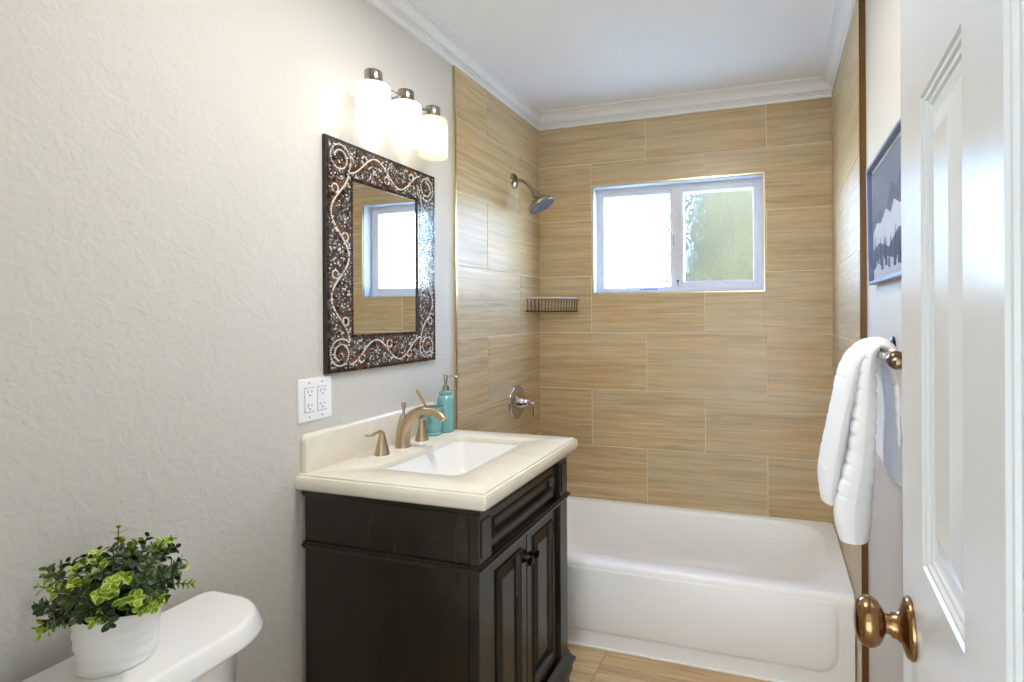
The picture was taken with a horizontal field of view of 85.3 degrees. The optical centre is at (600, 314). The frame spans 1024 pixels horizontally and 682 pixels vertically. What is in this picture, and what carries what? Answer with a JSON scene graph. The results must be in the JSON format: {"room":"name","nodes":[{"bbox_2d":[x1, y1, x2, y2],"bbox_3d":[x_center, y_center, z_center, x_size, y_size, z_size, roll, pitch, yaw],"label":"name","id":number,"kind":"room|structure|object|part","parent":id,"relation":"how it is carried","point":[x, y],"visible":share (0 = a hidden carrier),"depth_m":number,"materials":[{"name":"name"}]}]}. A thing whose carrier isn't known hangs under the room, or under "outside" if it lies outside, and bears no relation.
{"room":"bathroom","nodes":[
{"label":"bathroom","id":0,"kind":"room"},
{"bbox_2d":[0,0,453,681],"bbox_3d":[-0.822,0.059,1.814,0.120,2.550,3.041,0,0,18],"label":"wall","id":1,"kind":"structure","parent":0,"point":[161,250],"depth_m":1.24,"materials":[{"name":"grey paint"}]},
{"bbox_2d":[297,376,331,423],"bbox_3d":[-0.826,0.244,1.585,0.008,0.123,0.121,0,0,18],"label":"outlet plate","id":2,"kind":"object","parent":1,"relation":"attached to","point":[313,394],"visible":1,"depth_m":1.58,"materials":[{"name":"white plastic"}]},
{"bbox_2d":[304,387,314,412],"bbox_3d":[-0.831,0.244,1.562,0.002,0.070,0.036,0,0,18],"label":"receptacle","id":3,"kind":"object","parent":2,"relation":"attached to","point":[309,392],"depth_m":1.56,"materials":[{"name":"white plastic"}]},
{"bbox_2d":[317,385,326,410],"bbox_3d":[-0.817,0.244,1.606,0.002,0.070,0.036,0,0,18],"label":"receptacle","id":4,"kind":"object","parent":2,"relation":"attached to","point":[321,389],"depth_m":1.60,"materials":[{"name":"white plastic"}]},
{"bbox_2d":[300,402,435,472],"bbox_3d":[-0.740,0.390,1.831,0.021,0.107,0.623,0,0,18],"label":"backsplash","id":5,"kind":"structure","parent":1,"relation":"attached to","point":[322,448],"depth_m":1.68,"materials":[{"name":"beige stone"}]},
{"bbox_2d":[322,134,435,373],"bbox_3d":[-0.733,-0.179,1.873,0.015,0.710,0.542,0,0,18],"label":"mirror","id":6,"kind":"object","parent":1,"relation":"attached to","point":[378,212],"visible":1,"depth_m":1.81,"materials":[{"name":"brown metal"}]},
{"bbox_3d":[-0.736,-0.185,1.874,0.008,0.501,0.332,0,0,18],"label":"glass","id":7,"kind":"part","parent":6,"relation":"part of","materials":[{"name":"white mirror"}]},
{"bbox_2d":[363,68,441,150],"bbox_3d":[-0.675,-0.663,1.820,0.164,0.206,0.408,0,0,18],"label":"vanity light","id":8,"kind":"object","parent":1,"relation":"attached to","point":[377,107],"visible":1,"depth_m":1.80,"materials":[{"name":"white glass"}]},
{"bbox_2d":[368,82,377,93],"bbox_3d":[-0.692,-0.685,1.666,0.028,0.032,0.028,0,0,18],"label":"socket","id":9,"kind":"object","parent":8,"relation":"attached to","point":[372,86],"depth_m":1.65,"materials":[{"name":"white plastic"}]},
{"bbox_3d":[-0.692,-0.628,1.666,0.060,0.085,0.060,0,0,18],"label":"bulb","id":10,"kind":"part","parent":8,"relation":"part of","materials":[{"name":"white glass"}]},
{"bbox_2d":[401,101,409,111],"bbox_3d":[-0.646,-0.685,1.813,0.028,0.032,0.028,0,0,18],"label":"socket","id":11,"kind":"object","parent":8,"relation":"attached to","point":[405,105],"depth_m":1.80,"materials":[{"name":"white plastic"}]},
{"bbox_3d":[-0.689,-0.720,1.825,0.096,0.029,0.259,0,0,18],"label":"arm","id":12,"kind":"part","parent":8,"relation":"part of","materials":[{"name":"grey metal"}]},
{"bbox_3d":[-0.645,-0.628,1.813,0.060,0.085,0.060,0,0,18],"label":"bulb","id":13,"kind":"part","parent":8,"relation":"part of","materials":[{"name":"white glass"}]},
{"bbox_2d":[429,117,436,126],"bbox_3d":[-0.600,-0.686,1.956,0.028,0.032,0.028,0,0,18],"label":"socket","id":14,"kind":"object","parent":8,"relation":"attached to","point":[432,120],"depth_m":1.94,"materials":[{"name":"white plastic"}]},
{"bbox_3d":[-0.600,-0.628,1.956,0.060,0.085,0.060,0,0,18],"label":"bulb","id":15,"kind":"part","parent":8,"relation":"part of","materials":[{"name":"white glass"}]},
{"bbox_2d":[452,66,457,429],"bbox_3d":[-0.606,0.147,2.276,0.014,2.372,0.009,0,0,18],"label":"trim","id":16,"kind":"structure","parent":1,"relation":"attached to","point":[453,67],"depth_m":2.27,"materials":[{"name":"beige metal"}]},
{"bbox_2d":[367,0,543,130],"bbox_3d":[-0.744,-1.074,1.767,0.068,0.084,2.761,0,0,18],"label":"trim","id":17,"kind":"structure","parent":1,"relation":"attached to","point":[412,16],"depth_m":2.23,"materials":[{"name":"white paint"}]},
{"bbox_2d":[456,117,539,412],"bbox_3d":[-0.478,0.140,2.685,0.012,2.385,0.860,0,0,18],"label":"tiled wall","id":18,"kind":"structure","parent":1,"relation":"attached to","point":[456,117],"depth_m":2.57,"materials":[{"name":"beige tile"}]},
{"bbox_2d":[456,67,540,434],"bbox_3d":[-0.474,0.140,2.682,0.008,2.385,0.854,0,0,18],"label":"wall tiles","id":19,"kind":"structure","parent":18,"relation":"attached to","point":[489,303],"depth_m":2.59,"materials":[{"name":"beige tile"}]},
{"bbox_2d":[509,385,534,418],"bbox_3d":[-0.383,0.446,2.782,0.103,0.174,0.174,0,0,18],"label":"shower valve","id":20,"kind":"object","parent":19,"relation":"attached to","point":[518,401],"visible":1,"depth_m":2.76,"materials":[{"name":"silver metal"}]},
{"bbox_3d":[-0.352,0.477,2.773,0.038,0.081,0.018,0,0,15],"label":"lever","id":21,"kind":"part","parent":20,"relation":"part of","materials":[{"name":"silver metal"}]},
{"bbox_2d":[510,173,553,213],"bbox_3d":[-0.340,-0.614,2.754,0.212,0.210,0.142,0,0,18],"label":"showerhead","id":22,"kind":"object","parent":19,"relation":"attached to","point":[540,202],"visible":1,"depth_m":2.74,"materials":[{"name":"grey metal"}]},
{"bbox_3d":[-0.387,-0.654,2.765,0.110,0.071,0.019,0,0,18],"label":"shower arm","id":23,"kind":"part","parent":22,"relation":"part of","materials":[{"name":"grey metal"}]},
{"bbox_2d":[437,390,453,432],"bbox_3d":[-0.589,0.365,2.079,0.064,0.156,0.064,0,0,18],"label":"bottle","id":24,"kind":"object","parent":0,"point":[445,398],"depth_m":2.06,"materials":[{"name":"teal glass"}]},
{"bbox_2d":[418,0,835,110],"bbox_3d":[-0.303,-1.178,0.750,3.740,0.120,4.751,0,0,18],"label":"ceiling","id":25,"kind":"structure","parent":0,"point":[560,54],"depth_m":2.25,"materials":[{"name":"white paint"}]},
{"bbox_2d":[568,644,769,681],"bbox_3d":[-0.153,1.335,1.131,1.553,0.008,2.140,0,0,18],"label":"floor tiles","id":26,"kind":"structure","parent":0,"point":[615,667],"depth_m":2.04,"materials":[{"name":"beige tile"}]},
{"bbox_2d":[20,591,263,681],"bbox_3d":[-0.629,0.976,0.923,0.697,0.714,0.473,0,0,18],"label":"toilet","id":27,"kind":"object","parent":26,"relation":"on","point":[201,637],"visible":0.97,"depth_m":1.05,"materials":[{"name":"white ceramic"}]},
{"bbox_2d":[31,525,195,678],"bbox_3d":[-0.872,0.507,0.991,0.220,0.227,0.260,0,0,-45],"label":"potted plant","id":28,"kind":"object","parent":27,"relation":"on","point":[113,620],"visible":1,"depth_m":0.94,"materials":[{"name":"green plant"}]},
{"bbox_3d":[-0.872,0.470,0.989,0.240,0.136,0.200,0,0,45],"label":"stem","id":29,"kind":"part","parent":28,"relation":"part of","materials":[{"name":"green plant"}]},
{"bbox_3d":[-0.870,0.570,0.986,0.124,0.101,0.124,0,0,18],"label":"pot","id":30,"kind":"part","parent":28,"relation":"part of","materials":[{"name":"white ceramic"}]},
{"bbox_3d":[-0.861,0.800,0.995,0.193,0.299,0.401,0,0,18],"label":"tank","id":31,"kind":"part","parent":27,"relation":"part of","materials":[{"name":"white ceramic"}]},
{"bbox_2d":[301,454,575,681],"bbox_3d":[-0.462,0.910,1.733,0.573,0.846,0.654,0,0,18],"label":"vanity cabinet","id":32,"kind":"object","parent":26,"relation":"on","point":[396,591],"visible":0.86,"depth_m":1.48,"materials":[{"name":"brown wood"}]},
{"bbox_3d":[-0.470,0.496,1.735,0.561,0.018,0.630,0,0,18],"label":"cornice molding","id":33,"kind":"part","parent":32,"relation":"part of","materials":[{"name":"brown wood"}]},
{"bbox_3d":[-0.469,0.639,1.735,0.560,0.021,0.629,0,0,18],"label":"waist molding","id":34,"kind":"part","parent":32,"relation":"part of","materials":[{"name":"brown wood"}]},
{"bbox_2d":[295,402,577,510],"bbox_3d":[-0.466,0.411,1.746,0.595,0.151,0.665,0,0,18],"label":"countertop","id":35,"kind":"structure","parent":32,"relation":"on","point":[339,459],"depth_m":1.57,"materials":[{"name":"beige stone"}]},
{"bbox_2d":[365,402,446,455],"bbox_3d":[-0.597,0.369,1.815,0.194,0.151,0.344,0,0,18],"label":"faucet","id":36,"kind":"object","parent":35,"relation":"on","point":[405,422],"visible":1,"depth_m":1.81,"materials":[{"name":"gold metal"}]},
{"bbox_3d":[-0.702,0.404,1.717,0.047,0.079,0.092,0,0,18],"label":"handle","id":37,"kind":"part","parent":36,"relation":"part of","materials":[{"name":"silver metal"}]},
{"bbox_3d":[-0.662,0.320,1.835,0.016,0.052,0.016,0,0,18],"label":"lift rod","id":38,"kind":"part","parent":36,"relation":"part of","materials":[{"name":"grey metal"}]},
{"bbox_3d":[-0.597,0.374,1.815,0.194,0.141,0.051,0,0,18],"label":"spout","id":39,"kind":"part","parent":36,"relation":"part of","materials":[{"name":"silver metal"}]},
{"bbox_3d":[-0.626,0.404,1.956,0.047,0.079,0.092,0,0,18],"label":"handle","id":40,"kind":"part","parent":36,"relation":"part of","materials":[{"name":"gold metal"}]},
{"bbox_2d":[422,405,442,435],"bbox_3d":[-0.623,0.391,2.026,0.076,0.104,0.076,0,0,18],"label":"tumbler","id":41,"kind":"object","parent":35,"relation":"on","point":[433,426],"visible":0.66,"depth_m":2.00,"materials":[{"name":"teal ceramic"}]},
{"bbox_2d":[416,390,427,406],"bbox_3d":[-0.635,0.346,2.004,0.012,0.154,0.095,0,0,36],"label":"toothbrush","id":42,"kind":"object","parent":41,"relation":"in","point":[417,391],"visible":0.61,"depth_m":1.98,"materials":[{"name":"brown wood"}]},
{"bbox_2d":[437,374,458,432],"bbox_3d":[-0.586,0.334,2.083,0.073,0.218,0.063,0,0,-43],"label":"soap dispenser","id":43,"kind":"object","parent":35,"relation":"on","point":[445,398],"visible":0.91,"depth_m":2.06,"materials":[{"name":"teal ceramic"}]},
{"bbox_2d":[387,441,518,474],"bbox_3d":[-0.459,0.531,1.754,0.308,0.140,0.463,0,0,18],"label":"sink","id":44,"kind":"object","parent":35,"relation":"in","point":[459,457],"visible":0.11,"depth_m":1.95,"materials":[{"name":"white ceramic"}]},
{"bbox_3d":[-0.304,0.909,1.399,0.032,0.845,0.066,0,0,18],"label":"corner post","id":45,"kind":"part","parent":32,"relation":"part of","materials":[{"name":"brown wood"}]},
{"bbox_3d":[-0.266,0.914,1.546,0.024,0.534,0.235,0,0,18],"label":"door","id":46,"kind":"part","parent":32,"relation":"part of","materials":[{"name":"brown wood"}]},
{"bbox_3d":[-0.236,0.633,1.661,0.017,0.024,0.472,0,0,18],"label":"rail","id":47,"kind":"part","parent":32,"relation":"part of","materials":[{"name":"brown wood"}]},
{"bbox_3d":[-0.232,0.567,1.660,0.024,0.104,0.472,0,0,18],"label":"drawer","id":48,"kind":"part","parent":32,"relation":"part of","materials":[{"name":"brown wood"}]},
{"bbox_3d":[-0.217,0.733,1.630,0.032,0.030,0.030,0,0,18],"label":"knob","id":49,"kind":"part","parent":32,"relation":"part of","materials":[{"name":"black metal"}]},
{"bbox_3d":[-0.203,0.733,1.676,0.032,0.030,0.030,0,0,18],"label":"knob","id":50,"kind":"part","parent":32,"relation":"part of","materials":[{"name":"black metal"}]},
{"bbox_3d":[-0.194,0.914,1.773,0.024,0.534,0.235,0,0,18],"label":"door","id":51,"kind":"part","parent":32,"relation":"part of","materials":[{"name":"brown wood"}]},
{"bbox_3d":[-0.234,1.188,1.661,0.017,0.010,0.472,0,0,18],"label":"rail","id":52,"kind":"part","parent":32,"relation":"part of","materials":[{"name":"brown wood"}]},
{"bbox_3d":[-0.140,0.908,1.915,0.032,0.845,0.066,0,0,18],"label":"corner post","id":53,"kind":"part","parent":32,"relation":"part of","materials":[{"name":"brown wood"}]},
{"bbox_3d":[-0.460,1.220,1.733,0.573,0.068,0.654,0,0,18],"label":"molding","id":54,"kind":"part","parent":32,"relation":"part of","materials":[{"name":"brown wood"}]},
{"bbox_2d":[591,651,768,681],"bbox_3d":[-0.290,1.392,0.750,3.740,0.118,4.751,0,0,18],"label":"floor","id":55,"kind":"structure","parent":0,"point":[606,651],"depth_m":2.07,"materials":[{"name":"brown tile"}]},
{"bbox_2d":[567,496,855,681],"bbox_3d":[0.273,1.158,2.489,1.519,0.342,0.769,0,0,18],"label":"bathtub","id":56,"kind":"object","parent":55,"relation":"on","point":[766,598],"visible":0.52,"depth_m":2.14,"materials":[{"name":"white ceramic"}]},
{"bbox_3d":[0.161,1.140,2.128,1.410,0.254,0.007,0,0,18],"label":"apron panel","id":57,"kind":"part","parent":56,"relation":"part of","materials":[{"name":"white ceramic"}]},
{"bbox_2d":[539,98,833,520],"bbox_3d":[0.409,0.053,2.936,1.825,2.550,0.158,0,0,18],"label":"wall","id":58,"kind":"structure","parent":0,"point":[831,98],"depth_m":2.81,"materials":[{"name":"beige tile"}]},
{"bbox_2d":[591,172,764,293],"bbox_3d":[0.407,-0.410,2.939,0.900,0.584,0.152,0,0,18],"label":"trim","id":59,"kind":"structure","parent":58,"relation":"attached to","point":[595,265],"depth_m":2.97,"materials":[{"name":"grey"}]},
{"bbox_2d":[597,178,762,292],"bbox_3d":[0.414,-0.410,2.963,0.892,0.576,0.082,0,0,18],"label":"window","id":60,"kind":"structure","parent":58,"relation":"in","point":[701,236],"depth_m":2.94,"materials":[{"name":"white plastic"}]},
{"bbox_3d":[0.204,-0.407,3.015,0.414,0.536,0.028,0,0,18],"label":"sash","id":61,"kind":"part","parent":60,"relation":"part of","materials":[{"name":"white plastic"}]},
{"bbox_3d":[0.200,-0.401,3.020,0.380,0.512,0.004,0,0,18],"label":"pane","id":62,"kind":"part","parent":60,"relation":"part of","materials":[{"name":"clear glass"}]},
{"bbox_3d":[0.607,-0.409,2.898,0.453,0.552,0.058,0,0,18],"label":"sash","id":63,"kind":"part","parent":60,"relation":"part of","materials":[{"name":"white plastic"}]},
{"bbox_3d":[0.621,-0.417,2.898,0.367,0.485,0.004,0,0,18],"label":"pane","id":64,"kind":"part","parent":60,"relation":"part of","materials":[{"name":"clear glass"}]},
{"bbox_2d":[539,76,831,130],"bbox_3d":[0.371,-1.080,2.825,1.555,0.084,0.068,0,0,18],"label":"trim","id":65,"kind":"structure","parent":58,"relation":"attached to","point":[809,88],"depth_m":2.80,"materials":[{"name":"white paint"}]},
{"bbox_2d":[540,98,833,523],"bbox_3d":[0.386,-0.015,2.862,1.523,2.085,0.008,0,0,18],"label":"wall tiles","id":66,"kind":"structure","parent":58,"relation":"attached to","point":[775,426],"depth_m":2.82,"materials":[{"name":"beige tile"}]},
{"bbox_2d":[525,297,579,311],"bbox_3d":[-0.259,-0.055,2.950,0.237,0.078,0.211,0,0,18],"label":"basket","id":67,"kind":"object","parent":66,"relation":"attached to","point":[527,298],"visible":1,"depth_m":2.92,"materials":[{"name":"grey metal"}]},
{"bbox_2d":[865,0,903,681],"bbox_3d":[0.775,0.051,1.308,0.120,2.550,3.041,0,0,18],"label":"wall","id":68,"kind":"structure","parent":0,"point":[882,17],"depth_m":1.48,"materials":[{"name":"beige paint"}]},
{"bbox_2d":[821,0,855,92],"bbox_3d":[0.673,-1.081,1.317,0.068,0.084,2.761,0,0,18],"label":"trim","id":69,"kind":"structure","parent":68,"relation":"attached to","point":[843,10],"depth_m":2.17,"materials":[{"name":"white paint"}]},
{"bbox_2d":[834,169,859,341],"bbox_3d":[0.987,0.132,2.197,0.018,2.385,0.905,0,0,18],"label":"tiled wall","id":70,"kind":"structure","parent":68,"relation":"attached to","point":[851,169],"depth_m":2.13,"materials":[{"name":"beige tile"}]},
{"bbox_2d":[832,0,861,681],"bbox_3d":[0.979,0.132,2.197,0.008,2.385,0.899,0,0,18],"label":"wall tiles","id":71,"kind":"structure","parent":70,"relation":"attached to","point":[845,92],"depth_m":2.08,"materials":[{"name":"beige tile"}]},
{"bbox_2d":[817,337,902,544],"bbox_3d":[0.567,0.256,1.194,0.178,0.416,0.621,0,0,18],"label":"towel","id":72,"kind":"object","parent":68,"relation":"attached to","point":[866,401],"visible":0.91,"depth_m":1.13,"materials":[{"name":"white fabric"}]},
{"bbox_2d":[858,0,868,681],"bbox_3d":[0.849,0.140,1.768,0.020,2.372,0.009,0,0,18],"label":"trim","id":73,"kind":"structure","parent":68,"relation":"attached to","point":[861,3],"depth_m":1.76,"materials":[{"name":"brown wood"}]},
{"bbox_2d":[866,117,901,284],"bbox_3d":[0.709,-0.254,1.351,0.026,0.336,0.525,0,0,18],"label":"framed picture","id":74,"kind":"object","parent":68,"relation":"attached to","point":[883,175],"visible":0.72,"depth_m":1.40,"materials":[{"name":"grey metal"}]},
{"bbox_2d":[877,336,901,369],"bbox_3d":[0.616,0.081,1.161,0.093,0.052,0.507,0,0,18],"label":"towel bar","id":75,"kind":"object","parent":68,"relation":"attached to","point":[893,359],"visible":0.23,"depth_m":0.97,"materials":[{"name":"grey metal"}]},
{"bbox_3d":[0.683,0.081,1.372,0.093,0.052,0.064,0,0,18],"label":"post","id":76,"kind":"part","parent":75,"relation":"part of","materials":[{"name":"silver metal"}]},
{"bbox_3d":[0.549,0.081,0.950,0.093,0.052,0.064,0,0,18],"label":"post","id":77,"kind":"part","parent":75,"relation":"part of","materials":[{"name":"brown metal"}]},
{"bbox_2d":[853,0,1023,681],"bbox_3d":[0.313,0.300,0.394,0.167,2.033,0.709,0,0,18],"label":"door","id":78,"kind":"structure","parent":68,"relation":"in","point":[959,617],"depth_m":0.47,"materials":[{"name":"white paint"}]},
{"bbox_3d":[0.345,0.388,0.693,0.046,0.060,0.060,0,0,18],"label":"knob","id":79,"kind":"part","parent":78,"relation":"part of","materials":[{"name":"gold metal"}]}
]}

